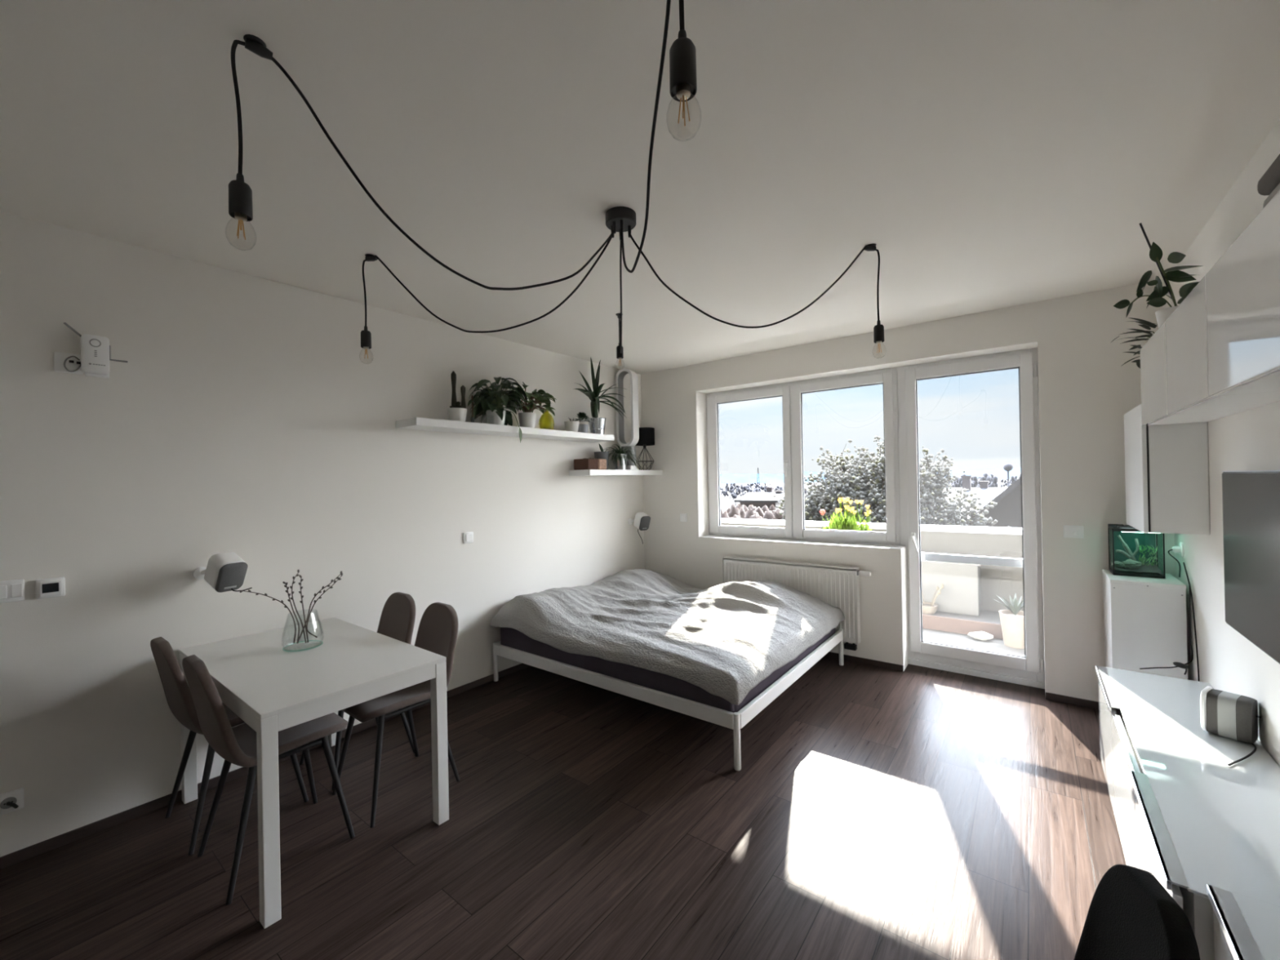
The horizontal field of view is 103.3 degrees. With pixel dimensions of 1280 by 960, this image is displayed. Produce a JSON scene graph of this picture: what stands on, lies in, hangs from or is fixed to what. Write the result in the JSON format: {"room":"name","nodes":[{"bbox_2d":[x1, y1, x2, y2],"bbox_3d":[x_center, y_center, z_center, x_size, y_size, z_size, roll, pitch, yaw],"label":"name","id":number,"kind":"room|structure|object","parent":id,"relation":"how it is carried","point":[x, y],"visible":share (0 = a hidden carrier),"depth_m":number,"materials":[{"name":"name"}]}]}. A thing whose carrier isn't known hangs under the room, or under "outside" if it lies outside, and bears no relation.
{"room":"studio apartment","nodes":[
{"label":"studio apartment","id":0,"kind":"room"},
{"bbox_2d":[0,211,644,857],"bbox_3d":[-1.892,0.282,3.101,0.200,2.770,6.760,-1,0,38],"label":"wall","id":1,"kind":"structure","parent":0,"point":[244,415],"depth_m":2.58,"materials":[{"name":"white paint"}]},
{"bbox_2d":[0,578,24,603],"bbox_3d":[-2.561,0.452,2.055,0.017,0.088,0.081,-1,0,38],"label":"double switch","id":2,"kind":"object","parent":1,"relation":"attached to","point":[13,590],"visible":1,"depth_m":2.06,"materials":[{"name":"white plastic"}]},
{"bbox_2d":[0,787,24,815],"bbox_3d":[-2.539,1.302,2.036,0.046,0.081,0.081,-1,0,38],"label":"power socket","id":3,"kind":"object","parent":1,"relation":"attached to","point":[14,800],"visible":1,"depth_m":2.05,"materials":[{"name":"white plastic"}]},
{"bbox_2d":[35,577,65,599],"bbox_3d":[-2.487,0.456,2.137,0.034,0.081,0.081,-1,0,38],"label":"thermostat","id":4,"kind":"object","parent":1,"relation":"attached to","point":[48,588],"visible":1,"depth_m":2.13,"materials":[{"name":"white plastic"}]},
{"bbox_2d":[53,351,83,374],"bbox_3d":[-2.467,-0.506,2.188,0.035,0.085,0.085,-1,0,38],"label":"outlet","id":5,"kind":"object","parent":1,"relation":"attached to","point":[64,362],"visible":0.96,"depth_m":2.19,"materials":[{"name":"white plastic"}]},
{"bbox_2d":[63,322,127,377],"bbox_3d":[-2.408,-0.568,2.243,0.063,0.215,0.194,-1,0,38],"label":"wifi repeater","id":6,"kind":"object","parent":1,"relation":"attached to","point":[95,350],"visible":1,"depth_m":2.22,"materials":[{"name":"white plastic"}]},
{"bbox_2d":[192,551,252,592],"bbox_3d":[-2.075,0.456,2.521,0.255,0.192,0.138,-1,0,24],"label":"wall speaker","id":7,"kind":"object","parent":1,"relation":"attached to","point":[224,571],"visible":0.98,"depth_m":2.46,"materials":[{"name":"white plastic"}]},
{"bbox_2d":[214,561,248,592],"bbox_3d":[-1.998,0.475,2.478,0.022,0.156,0.118,27,11,22],"label":"grille","id":8,"kind":"object","parent":7,"relation":"attached to","point":[228,575],"depth_m":2.46,"materials":[{"name":"grey fabric"}]},
{"bbox_2d":[0,662,530,869],"bbox_3d":[-1.894,1.524,2.890,0.012,0.046,6.400,-1,0,38],"label":"baseboard","id":9,"kind":"structure","parent":1,"relation":"attached to","point":[21,855],"depth_m":2.34,"materials":[{"name":"brown wood"}]},
{"bbox_2d":[462,531,473,543],"bbox_3d":[-1.263,0.425,3.732,0.017,0.081,0.081,-1,0,38],"label":"light switch","id":10,"kind":"object","parent":1,"relation":"attached to","point":[468,537],"visible":1,"depth_m":3.72,"materials":[{"name":"white plastic"}]},
{"bbox_2d":[395,417,614,442],"bbox_3d":[-0.920,-0.375,3.998,0.262,0.050,1.900,-1,0,38],"label":"wall shelf","id":11,"kind":"object","parent":1,"relation":"attached to","point":[416,423],"visible":1,"depth_m":3.68,"materials":[{"name":"white paint"}]},
{"bbox_2d":[447,370,466,421],"bbox_3d":[-1.275,-0.577,3.530,0.132,0.365,0.132,-1,0,38],"label":"potted cactus","id":12,"kind":"object","parent":11,"relation":"on","point":[457,412],"visible":0.96,"depth_m":3.51,"materials":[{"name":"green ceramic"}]},
{"bbox_2d":[471,395,474,422],"bbox_3d":[-1.190,-0.499,3.604,0.044,0.207,0.044,-1,0,38],"label":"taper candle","id":13,"kind":"object","parent":11,"relation":"on","point":[473,415],"visible":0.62,"depth_m":3.60,"materials":[{"name":"grey wax"}]},
{"bbox_2d":[467,376,527,443],"bbox_3d":[-1.034,-0.515,3.723,0.412,0.487,0.464,-1,0,38],"label":"leafy houseplant","id":14,"kind":"object","parent":11,"relation":"on","point":[485,400],"visible":0.98,"depth_m":3.70,"materials":[{"name":"green plant"}]},
{"bbox_2d":[502,382,556,427],"bbox_3d":[-0.845,-0.579,3.974,0.353,0.355,0.476,-1,0,38],"label":"houseplant","id":15,"kind":"object","parent":11,"relation":"on","point":[526,418],"visible":0.82,"depth_m":3.96,"materials":[{"name":"green plant"}]},
{"bbox_2d":[564,417,579,431],"bbox_3d":[-0.592,-0.475,4.393,0.132,0.139,0.132,-1,0,38],"label":"pot","id":16,"kind":"object","parent":11,"relation":"on","point":[573,426],"visible":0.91,"depth_m":4.34,"materials":[{"name":"white ceramic"}]},
{"bbox_2d":[573,412,590,432],"bbox_3d":[-0.519,-0.506,4.512,0.156,0.198,0.156,-1,0,38],"label":"houseplant","id":17,"kind":"object","parent":11,"relation":"on","point":[582,428],"visible":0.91,"depth_m":4.48,"materials":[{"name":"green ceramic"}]},
{"bbox_2d":[573,356,626,434],"bbox_3d":[-0.363,-0.759,4.575,0.335,0.699,0.777,-1,0,38],"label":"yucca plant","id":18,"kind":"object","parent":11,"relation":"on","point":[597,424],"visible":0.88,"depth_m":4.60,"materials":[{"name":"green plant"}]},
{"bbox_2d":[568,469,662,475],"bbox_3d":[-0.204,-0.069,4.915,0.262,0.050,1.092,-1,0,38],"label":"wall shelf","id":19,"kind":"object","parent":1,"relation":"attached to","point":[584,472],"visible":1,"depth_m":4.67,"materials":[{"name":"white paint"}]},
{"bbox_2d":[573,457,606,470],"bbox_3d":[-0.449,-0.145,4.577,0.190,0.108,0.240,-1,0,38],"label":"wooden box","id":20,"kind":"object","parent":19,"relation":"on","point":[590,463],"visible":0.94,"depth_m":4.50,"materials":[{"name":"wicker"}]},
{"bbox_2d":[594,444,609,469],"bbox_3d":[-0.371,-0.214,4.754,0.146,0.245,0.186,-1,0,38],"label":"pot","id":21,"kind":"object","parent":19,"relation":"on","point":[598,455],"visible":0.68,"depth_m":4.71,"materials":[{"name":"ceramic"}]},
{"bbox_2d":[604,444,643,470],"bbox_3d":[-0.191,-0.216,4.827,0.374,0.241,0.382,-1,0,38],"label":"spider plant","id":22,"kind":"object","parent":19,"relation":"on","point":[620,460],"visible":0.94,"depth_m":4.79,"materials":[{"name":"green plant"}]},
{"bbox_2d":[615,368,639,470],"bbox_3d":[-0.124,-0.598,5.042,0.196,1.005,0.192,-1,0,30],"label":"tower fan","id":23,"kind":"object","parent":19,"relation":"on","point":[620,376],"visible":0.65,"depth_m":5.02,"materials":[{"name":"plastic"}]},
{"bbox_2d":[635,427,654,470],"bbox_3d":[0.048,-0.317,5.240,0.212,0.434,0.212,-1,0,38],"label":"table lamp","id":24,"kind":"object","parent":19,"relation":"on","point":[646,435],"visible":0.79,"depth_m":5.16,"materials":[{"name":"black fabric"}]},
{"bbox_2d":[627,511,650,544],"bbox_3d":[0.009,0.506,5.223,0.211,0.345,0.193,-1,0,-40],"label":"wall speaker","id":25,"kind":"object","parent":1,"relation":"attached to","point":[642,521],"visible":1,"depth_m":5.18,"materials":[{"name":"white plastic"}]},
{"bbox_2d":[639,515,650,530],"bbox_3d":[0.050,0.443,5.179,0.118,0.156,0.022,-1,20,-34],"label":"grille","id":26,"kind":"object","parent":25,"relation":"attached to","point":[644,521],"depth_m":5.16,"materials":[{"name":"grey fabric"}]},
{"bbox_2d":[447,407,466,421],"bbox_3d":[-1.272,-0.445,3.530,0.132,0.100,0.132,-1,0,38],"label":"pot","id":27,"kind":"object","parent":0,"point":[458,414],"depth_m":3.48,"materials":[{"name":"white ceramic"}]},
{"bbox_2d":[0,656,1126,959],"bbox_3d":[-0.332,1.573,1.682,4.360,0.120,6.800,-1,0,38],"label":"floor","id":28,"kind":"structure","parent":0,"point":[869,812],"depth_m":2.09,"materials":[{"name":"brown wood"}]},
{"bbox_2d":[150,636,308,855],"bbox_3d":[-1.909,1.115,2.361,0.418,0.867,0.506,-1,0,37],"label":"dining chair","id":29,"kind":"object","parent":28,"relation":"on","point":[177,692],"visible":0.6,"depth_m":2.14,"materials":[{"name":"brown fabric"}]},
{"bbox_2d":[182,654,355,905],"bbox_3d":[-1.542,1.107,2.108,0.418,0.867,0.506,-1,0,38],"label":"dining chair","id":30,"kind":"object","parent":28,"relation":"on","point":[237,745],"visible":0.73,"depth_m":1.96,"materials":[{"name":"fabric"}]},
{"bbox_2d":[178,617,448,928],"bbox_3d":[-1.550,1.174,2.369,1.199,0.730,0.693,-1,0,38],"label":"dining table","id":31,"kind":"object","parent":28,"relation":"on","point":[273,688],"visible":0.89,"depth_m":2.15,"materials":[{"name":"white laminate"}]},
{"bbox_2d":[281,609,324,650],"bbox_3d":[-1.638,0.727,2.461,0.172,0.168,0.172,-1,0,38],"label":"glass vase","id":32,"kind":"object","parent":31,"relation":"on","point":[317,610],"visible":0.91,"depth_m":2.48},
{"bbox_2d":[239,589,296,643],"bbox_3d":[-1.786,0.658,2.440,0.267,0.267,0.028,-1,0,0],"label":"twig","id":33,"kind":"object","parent":32,"relation":"in","point":[241,591],"visible":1,"depth_m":2.43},
{"bbox_2d":[282,581,299,643],"bbox_3d":[-1.683,0.641,2.449,0.076,0.304,0.020,-1,0,-1],"label":"twig","id":34,"kind":"object","parent":32,"relation":"in","point":[283,582],"visible":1,"depth_m":2.44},
{"bbox_2d":[289,568,306,643],"bbox_3d":[-1.658,0.613,2.456,0.074,0.359,0.011,-1,0,-3],"label":"twig","id":35,"kind":"object","parent":32,"relation":"in","point":[298,570],"visible":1,"depth_m":2.45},
{"bbox_2d":[298,574,308,642],"bbox_3d":[-1.637,0.627,2.466,0.047,0.330,0.010,-1,0,5],"label":"twig","id":36,"kind":"object","parent":32,"relation":"in","point":[300,575],"visible":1,"depth_m":2.46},
{"bbox_2d":[298,570,342,640],"bbox_3d":[-1.565,0.619,2.478,0.219,0.344,0.017,-1,0,-3],"label":"twig","id":37,"kind":"object","parent":32,"relation":"in","point":[337,577],"visible":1,"depth_m":2.48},
{"bbox_2d":[306,573,342,637],"bbox_3d":[-1.552,0.614,2.482,0.184,0.312,0.028,-1,0,0],"label":"twig","id":38,"kind":"object","parent":32,"relation":"in","point":[341,575],"visible":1,"depth_m":2.49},
{"bbox_2d":[299,591,415,790],"bbox_3d":[-1.550,1.109,2.826,0.418,0.867,0.506,-1,0,37],"label":"dining chair","id":39,"kind":"object","parent":28,"relation":"on","point":[397,621],"visible":0.33,"depth_m":2.95,"materials":[{"name":"fabric"}]},
{"bbox_2d":[332,602,460,827],"bbox_3d":[-1.204,1.101,2.546,0.418,0.867,0.506,-1,0,38],"label":"dining chair","id":40,"kind":"object","parent":28,"relation":"on","point":[437,630],"visible":0.68,"depth_m":2.54,"materials":[{"name":"fabric"}]},
{"bbox_2d":[493,627,844,770],"bbox_3d":[0.254,1.364,3.966,2.073,0.288,1.850,-1,0,38],"label":"frame","id":41,"kind":"object","parent":28,"relation":"on","point":[735,721],"visible":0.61,"depth_m":3.07,"materials":[{"name":"white metal"}]},
{"bbox_2d":[500,627,835,712],"bbox_3d":[0.247,1.167,3.967,1.993,0.187,1.770,-1,0,38],"label":"mattress","id":42,"kind":"object","parent":41,"relation":"on","point":[511,637],"visible":0.23,"depth_m":3.13,"materials":[{"name":"fabric"}]},
{"bbox_2d":[489,568,844,705],"bbox_3d":[0.247,0.998,3.947,2.082,0.323,1.869,-1,0,38],"label":"duvet","id":43,"kind":"object","parent":42,"relation":"on","point":[723,640],"visible":1,"depth_m":3.54,"materials":[{"name":"grey fabric"}]},
{"bbox_2d":[1073,864,1199,959],"bbox_3d":[0.577,1.062,0.856,0.506,0.867,0.418,-1,0,19],"label":"chair","id":44,"kind":"object","parent":28,"relation":"on","point":[1131,915],"visible":1,"depth_m":0.79,"materials":[{"name":"fabric"}]},
{"bbox_2d":[1102,568,1187,679],"bbox_3d":[2.908,1.006,2.930,0.299,0.895,0.393,-1,0,38],"label":"base cabinet","id":45,"kind":"object","parent":28,"relation":"on","point":[1145,618],"visible":0.69,"depth_m":2.79,"materials":[{"name":"white paint"}]},
{"bbox_2d":[1107,524,1165,578],"bbox_3d":[2.936,0.411,3.009,0.224,0.292,0.210,-1,0,38],"label":"aquarium","id":46,"kind":"object","parent":45,"relation":"on","point":[1128,533],"visible":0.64,"depth_m":3.04,"materials":[{"name":"green glass"}]},
{"bbox_2d":[1111,560,1124,568],"bbox_3d":[2.858,0.505,3.024,0.066,0.041,0.052,-1,0,38],"label":"rock","id":47,"kind":"object","parent":46,"relation":"in","point":[1117,563],"visible":0.9,"depth_m":3.01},
{"bbox_2d":[1115,534,1139,560],"bbox_3d":[2.902,0.421,3.022,0.108,0.182,0.049,-1,0,22],"label":"driftwood","id":48,"kind":"object","parent":46,"relation":"in","point":[1129,554],"visible":0.92,"depth_m":3.01,"materials":[{"name":"wood"}]},
{"bbox_2d":[1120,559,1142,568],"bbox_3d":[2.898,0.497,2.985,0.076,0.063,0.068,-1,0,3],"label":"rock","id":49,"kind":"object","parent":46,"relation":"in","point":[1129,563],"visible":1,"depth_m":2.97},
{"bbox_2d":[1138,545,1158,565],"bbox_3d":[2.995,0.443,2.993,0.090,0.124,0.119,-1,0,38],"label":"plant","id":50,"kind":"object","parent":46,"relation":"on","point":[1148,547],"visible":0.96,"depth_m":2.98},
{"bbox_2d":[1139,562,1199,681],"bbox_3d":[2.801,0.952,2.624,0.464,0.998,0.136,-1,0,-23],"label":"power cable","id":51,"kind":"object","parent":28,"relation":"on","point":[1179,664],"visible":0.88,"depth_m":2.62,"materials":[{"name":"black plastic"}]},
{"bbox_2d":[1173,662,1188,668],"bbox_3d":[2.770,0.950,2.594,0.032,0.026,0.069,-1,0,4],"label":"switch","id":52,"kind":"object","parent":51,"relation":"attached to","point":[1179,664],"depth_m":2.59,"materials":[{"name":"black plastic"}]},
{"bbox_2d":[1095,665,1279,959],"bbox_3d":[2.030,1.224,1.848,0.409,0.473,1.802,-1,0,38],"label":"dresser","id":53,"kind":"object","parent":28,"relation":"on","point":[1188,818],"visible":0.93,"depth_m":1.64,"materials":[{"name":"white paint"}]},
{"bbox_2d":[1200,685,1261,765],"bbox_3d":[2.177,0.901,1.851,0.359,0.166,0.205,-1,0,-30],"label":"speaker","id":54,"kind":"object","parent":53,"relation":"on","point":[1229,715],"visible":0.97,"depth_m":1.91},
{"bbox_2d":[1205,688,1223,735],"bbox_3d":[2.243,0.903,1.978,0.110,0.160,0.036,-1,0,-30],"label":"grille","id":55,"kind":"object","parent":54,"relation":"attached to","point":[1214,698],"depth_m":1.94,"materials":[{"name":"grey fabric"}]},
{"bbox_2d":[1235,695,1258,743],"bbox_3d":[2.285,0.902,1.905,0.110,0.160,0.036,-1,0,-30],"label":"grille","id":56,"kind":"object","parent":54,"relation":"attached to","point":[1246,708],"depth_m":1.88,"materials":[{"name":"grey fabric"}]},
{"bbox_2d":[1206,884,1279,959],"bbox_3d":[0.948,1.224,0.397,0.344,0.505,1.802,-1,0,38],"label":"dresser","id":57,"kind":"object","parent":28,"relation":"on","point":[1246,927],"visible":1,"depth_m":1.11,"materials":[{"name":"white paint"}]},
{"bbox_2d":[0,0,1279,373],"bbox_3d":[-0.337,-1.212,1.753,4.360,0.150,6.960,-1,0,38],"label":"ceiling","id":58,"kind":"structure","parent":0,"point":[993,154],"depth_m":1.74,"materials":[{"name":"white paint"}]},
{"bbox_2d":[225,0,886,368],"bbox_3d":[-0.298,-0.858,2.188,2.239,0.558,2.414,-1,0,38],"label":"lamp","id":59,"kind":"object","parent":58,"relation":"hanging from","point":[682,55],"visible":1,"depth_m":1.35,"materials":[{"name":"black metal"}]},
{"bbox_2d":[228,173,253,221],"bbox_3d":[-1.007,-0.717,1.277,0.048,0.107,0.048,-1,0,38],"label":"socket","id":60,"kind":"object","parent":59,"relation":"attached to","point":[240,193],"depth_m":1.26,"materials":[{"name":"black plastic"}]},
{"bbox_2d":[360,325,371,348],"bbox_3d":[-1.369,-0.714,2.529,0.048,0.107,0.048,-1,0,38],"label":"socket","id":61,"kind":"object","parent":59,"relation":"attached to","point":[366,335],"depth_m":2.51,"materials":[{"name":"black plastic"}]},
{"bbox_2d":[616,342,623,358],"bbox_3d":[-0.140,-0.897,3.508,0.048,0.107,0.048,-1,0,38],"label":"socket","id":62,"kind":"object","parent":59,"relation":"attached to","point":[619,355],"depth_m":3.49,"materials":[{"name":"black plastic"}]},
{"bbox_2d":[669,29,697,102],"bbox_3d":[0.076,-0.744,0.902,0.048,0.107,0.048,-1,0,38],"label":"socket","id":63,"kind":"object","parent":59,"relation":"attached to","point":[682,55],"depth_m":0.88,"materials":[{"name":"black plastic"}]},
{"bbox_2d":[873,320,884,342],"bbox_3d":[1.190,-0.741,2.522,0.048,0.107,0.048,-1,0,38],"label":"socket","id":64,"kind":"object","parent":59,"relation":"attached to","point":[878,330],"depth_m":2.51,"materials":[{"name":"black plastic"}]},
{"bbox_2d":[640,279,1175,702],"bbox_3d":[1.711,0.216,4.359,3.960,2.770,0.360,-1,0,38],"label":"wall","id":65,"kind":"structure","parent":0,"point":[1085,393],"depth_m":3.46,"materials":[{"name":"white paint"}]},
{"bbox_2d":[680,513,687,521],"bbox_3d":[0.439,0.380,5.107,0.081,0.081,0.017,-1,0,38],"label":"wall switch","id":66,"kind":"object","parent":65,"relation":"attached to","point":[683,517],"visible":1,"depth_m":5.10,"materials":[{"name":"white plastic"}]},
{"bbox_2d":[722,555,871,650],"bbox_3d":[1.315,1.046,4.384,1.289,0.676,0.098,-1,0,38],"label":"radiator","id":67,"kind":"object","parent":65,"relation":"attached to","point":[837,586],"visible":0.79,"depth_m":4.20,"materials":[{"name":"white metal"}]},
{"bbox_2d":[722,555,857,569],"bbox_3d":[1.266,0.714,4.407,1.190,0.011,0.081,-1,0,38],"label":"grille","id":68,"kind":"object","parent":67,"relation":"attached to","point":[757,561],"depth_m":4.38,"materials":[{"name":"white metal"}]},
{"bbox_2d":[699,534,906,549],"bbox_3d":[1.358,0.549,4.536,1.805,0.008,0.198,-1,0,38],"label":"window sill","id":69,"kind":"structure","parent":65,"relation":"attached to","point":[753,539],"depth_m":4.41,"materials":[{"name":"white paint"}]},
{"bbox_2d":[706,367,900,545],"bbox_3d":[1.387,-0.172,4.626,1.766,1.449,0.137,-1,0,38],"label":"window","id":70,"kind":"structure","parent":65,"relation":"in","point":[791,393],"depth_m":4.57,"materials":[{"name":"white plastic"}]},
{"bbox_2d":[824,651,1098,709],"bbox_3d":[1.626,1.459,4.205,3.948,0.046,0.012,-1,0,38],"label":"baseboard","id":71,"kind":"structure","parent":65,"relation":"attached to","point":[1051,696],"depth_m":3.90,"materials":[{"name":"brown wood"}]},
{"bbox_2d":[897,347,1044,688],"bbox_3d":[2.449,0.273,3.810,0.893,2.384,0.137,-1,0,38],"label":"door","id":72,"kind":"structure","parent":65,"relation":"in","point":[1028,669],"depth_m":3.73,"materials":[{"name":"white plastic"}]},
{"bbox_2d":[920,551,1022,567],"bbox_3d":[2.543,0.615,3.907,0.875,0.074,0.044,-1,0,38],"label":"bar","id":73,"kind":"object","parent":65,"relation":"attached to","point":[970,559],"visible":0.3,"depth_m":3.89,"materials":[{"name":"metal"}]},
{"bbox_2d":[1062,524,1084,538],"bbox_3d":[2.800,0.335,3.271,0.100,0.081,0.030,-1,0,38],"label":"light switch","id":74,"kind":"object","parent":65,"relation":"attached to","point":[1069,531],"visible":1,"depth_m":3.27,"materials":[{"name":"white plastic"}]},
{"bbox_2d":[1168,118,1279,766],"bbox_3d":[1.397,0.211,0.555,0.200,2.770,6.760,-1,0,38],"label":"wall","id":75,"kind":"structure","parent":0,"point":[1249,439],"depth_m":2.16,"materials":[{"name":"white paint"}]},
{"bbox_2d":[1124,404,1209,534],"bbox_3d":[2.777,-0.063,2.695,0.223,0.646,0.602,-1,0,38],"label":"upper cabinet","id":76,"kind":"object","parent":75,"relation":"attached to","point":[1166,478],"visible":0.79,"depth_m":2.48,"materials":[{"name":"white paint"}]},
{"bbox_2d":[1112,317,1156,368],"bbox_3d":[2.733,-0.637,2.736,0.285,0.504,0.136,-1,0,38],"label":"leaf plant","id":77,"kind":"object","parent":76,"relation":"on","point":[1147,325],"visible":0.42,"depth_m":2.75,"materials":[{"name":"green plant"}]},
{"bbox_2d":[1168,542,1184,577],"bbox_3d":[3.019,0.450,2.856,0.059,0.203,0.086,-1,0,38],"label":"plug","id":78,"kind":"object","parent":75,"relation":"attached to","point":[1180,548],"visible":1,"depth_m":2.84,"materials":[{"name":"white plastic"}]},
{"bbox_2d":[1140,321,1249,426],"bbox_3d":[2.400,-0.459,2.217,0.224,0.380,0.598,-1,0,38],"label":"upper cabinet","id":79,"kind":"object","parent":75,"relation":"attached to","point":[1153,353],"visible":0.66,"depth_m":2.23,"materials":[{"name":"white paint"}]},
{"bbox_2d":[1113,222,1199,328],"bbox_3d":[2.267,-0.887,2.207,0.332,0.483,0.131,-1,0,11],"label":"plant","id":80,"kind":"object","parent":79,"relation":"on","point":[1173,274],"visible":0.78,"depth_m":2.19,"materials":[{"name":"green plant"}]},
{"bbox_2d":[1164,275,1279,414],"bbox_3d":[2.032,-0.453,1.741,0.224,0.380,0.598,-1,0,38],"label":"upper cabinet","id":81,"kind":"object","parent":75,"relation":"attached to","point":[1186,329],"visible":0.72,"depth_m":1.75,"materials":[{"name":"white paint"}]},
{"bbox_2d":[1205,190,1279,396],"bbox_3d":[1.664,-0.447,1.265,0.224,0.380,0.598,-1,0,38],"label":"upper cabinet","id":82,"kind":"object","parent":75,"relation":"attached to","point":[1242,287],"visible":1,"depth_m":1.28,"materials":[{"name":"white paint"}]},
{"bbox_2d":[1257,154,1279,208],"bbox_3d":[1.652,-0.727,1.221,0.156,0.180,0.283,-1,0,38],"label":"basket","id":83,"kind":"object","parent":82,"relation":"on","point":[1268,184],"visible":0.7,"depth_m":1.31,"materials":[{"name":"grey"}]},
{"bbox_2d":[1222,470,1279,663],"bbox_3d":[2.024,0.273,1.576,0.060,0.610,1.100,-1,0,38],"label":"tv","id":84,"kind":"object","parent":75,"relation":"attached to","point":[1251,498],"visible":1,"depth_m":1.75,"materials":[{"name":"plastic"}]},
{"label":"outside","id":85,"kind":"structure","parent":0,"visible":0},
{"bbox_2d":[720,479,1010,511],"bbox_3d":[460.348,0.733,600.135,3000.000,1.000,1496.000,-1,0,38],"label":"ground","id":86,"kind":"structure","parent":85,"point":[727,502],"depth_m":337.64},
{"bbox_2d":[720,503,784,519],"bbox_3d":[4.673,3.603,34.119,20.975,4.271,8.151,-1,0,38],"label":"hedge","id":87,"kind":"object","parent":86,"relation":"on","point":[751,512],"visible":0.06,"depth_m":30.40,"materials":[{"name":"plant"}]},
{"bbox_2d":[733,487,784,509],"bbox_3d":[10.842,3.999,42.000,3.700,6.820,5.700,-1,0,38],"label":"cottage","id":88,"kind":"structure","parent":86,"relation":"on","point":[757,500],"depth_m":40.42,"materials":[{"name":"brick"}]},
{"bbox_2d":[720,467,1020,484],"bbox_3d":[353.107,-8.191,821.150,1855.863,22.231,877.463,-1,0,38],"label":"hills","id":89,"kind":"structure","parent":86,"relation":"on","point":[1001,473],"depth_m":895.01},
{"bbox_2d":[720,471,1020,505],"bbox_3d":[52.529,3.113,178.026,251.566,9.954,121.879,-1,0,38],"label":"treeline","id":90,"kind":"object","parent":86,"relation":"on","point":[993,479],"visible":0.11,"depth_m":145.11,"materials":[{"name":"plant"}]},
{"bbox_2d":[773,435,1010,527],"bbox_3d":[5.954,3.080,12.550,4.234,8.690,4.889,-1,0,-19],"label":"cherry tree","id":91,"kind":"object","parent":86,"relation":"on","point":[848,479],"visible":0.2,"depth_m":11.83,"materials":[{"name":"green plant"}]},
{"bbox_2d":[934,475,1007,518],"bbox_3d":[20.861,3.447,30.448,5.700,7.470,9.700,-1,0,38],"label":"house","id":92,"kind":"structure","parent":86,"relation":"on","point":[986,494],"depth_m":30.06,"materials":[{"name":"metal"}]},
{"bbox_2d":[964,477,1022,528],"bbox_3d":[14.884,3.099,17.998,5.900,8.330,10.700,-1,0,38],"label":"house","id":93,"kind":"structure","parent":86,"relation":"on","point":[1007,512],"depth_m":14.78,"materials":[{"name":"grey"}]},
{"bbox_2d":[1003,463,1013,480],"bbox_3d":[237.844,-3.507,327.159,5.070,14.600,5.200,-1,0,38],"label":"water tower","id":94,"kind":"structure","parent":86,"relation":"on","point":[1006,467],"depth_m":325.90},
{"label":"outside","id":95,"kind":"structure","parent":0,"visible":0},
{"bbox_2d":[922,628,1024,655],"bbox_3d":[2.807,1.581,4.887,10.000,0.200,1.790,-1,0,38],"label":"floor","id":96,"kind":"structure","parent":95,"point":[954,638],"depth_m":4.63,"materials":[{"name":"tile"}]},
{"bbox_2d":[720,523,1023,612],"bbox_3d":[3.300,1.114,5.537,10.000,1.120,0.150,-1,0,38],"label":"wall","id":97,"kind":"structure","parent":96,"relation":"on","point":[1004,582],"depth_m":5.21,"materials":[{"name":"paint"}]},
{"bbox_2d":[720,518,1022,534],"bbox_3d":[3.288,0.529,5.538,10.000,0.050,0.240,-1,0,38],"label":"coping","id":98,"kind":"object","parent":97,"relation":"on","point":[989,530],"visible":0.2,"depth_m":5.52},
{"bbox_2d":[815,497,871,531],"bbox_3d":[2.409,0.489,5.971,0.648,0.566,0.238,-1,0,38],"label":"flowering plant","id":99,"kind":"object","parent":98,"relation":"hanging from","point":[837,523],"visible":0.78,"depth_m":5.92,"materials":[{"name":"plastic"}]},
{"bbox_2d":[922,613,1003,639],"bbox_3d":[2.985,1.411,4.959,5.200,0.135,0.035,-1,0,38],"label":"wooden board","id":100,"kind":"object","parent":96,"relation":"on","point":[962,626],"visible":0.2,"depth_m":4.87,"materials":[{"name":"brown wood"}]},
{"bbox_2d":[931,609,1000,623],"bbox_3d":[3.167,1.415,5.193,5.200,0.120,0.558,-1,0,38],"label":"step","id":101,"kind":"structure","parent":96,"relation":"on","point":[988,616],"depth_m":5.03,"materials":[{"name":"concrete"}]},
{"bbox_2d":[921,583,943,614],"bbox_3d":[2.925,1.173,5.189,0.322,0.374,0.210,-1,0,38],"label":"dried plant","id":102,"kind":"object","parent":101,"relation":"on","point":[928,608],"visible":0.53,"depth_m":5.12,"materials":[{"name":"ceramic"}]},
{"bbox_2d":[920,560,981,616],"bbox_3d":[3.117,1.094,5.375,0.850,0.525,0.310,-1,0,38],"label":"storage box","id":103,"kind":"object","parent":101,"relation":"on","point":[961,593],"visible":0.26,"depth_m":5.15,"materials":[{"name":"plastic"}]},
{"bbox_2d":[967,631,993,640],"bbox_3d":[3.145,1.438,4.681,0.198,0.078,0.132,-1,0,38],"label":"stone","id":104,"kind":"object","parent":96,"relation":"on","point":[980,635],"visible":1,"depth_m":4.64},
{"bbox_2d":[997,594,1024,648],"bbox_3d":[3.336,1.240,4.500,0.283,0.461,0.257,-1,0,12],"label":"potted plant","id":105,"kind":"object","parent":96,"relation":"on","point":[1011,620],"visible":0.86,"depth_m":4.45,"materials":[{"name":"green plant"}]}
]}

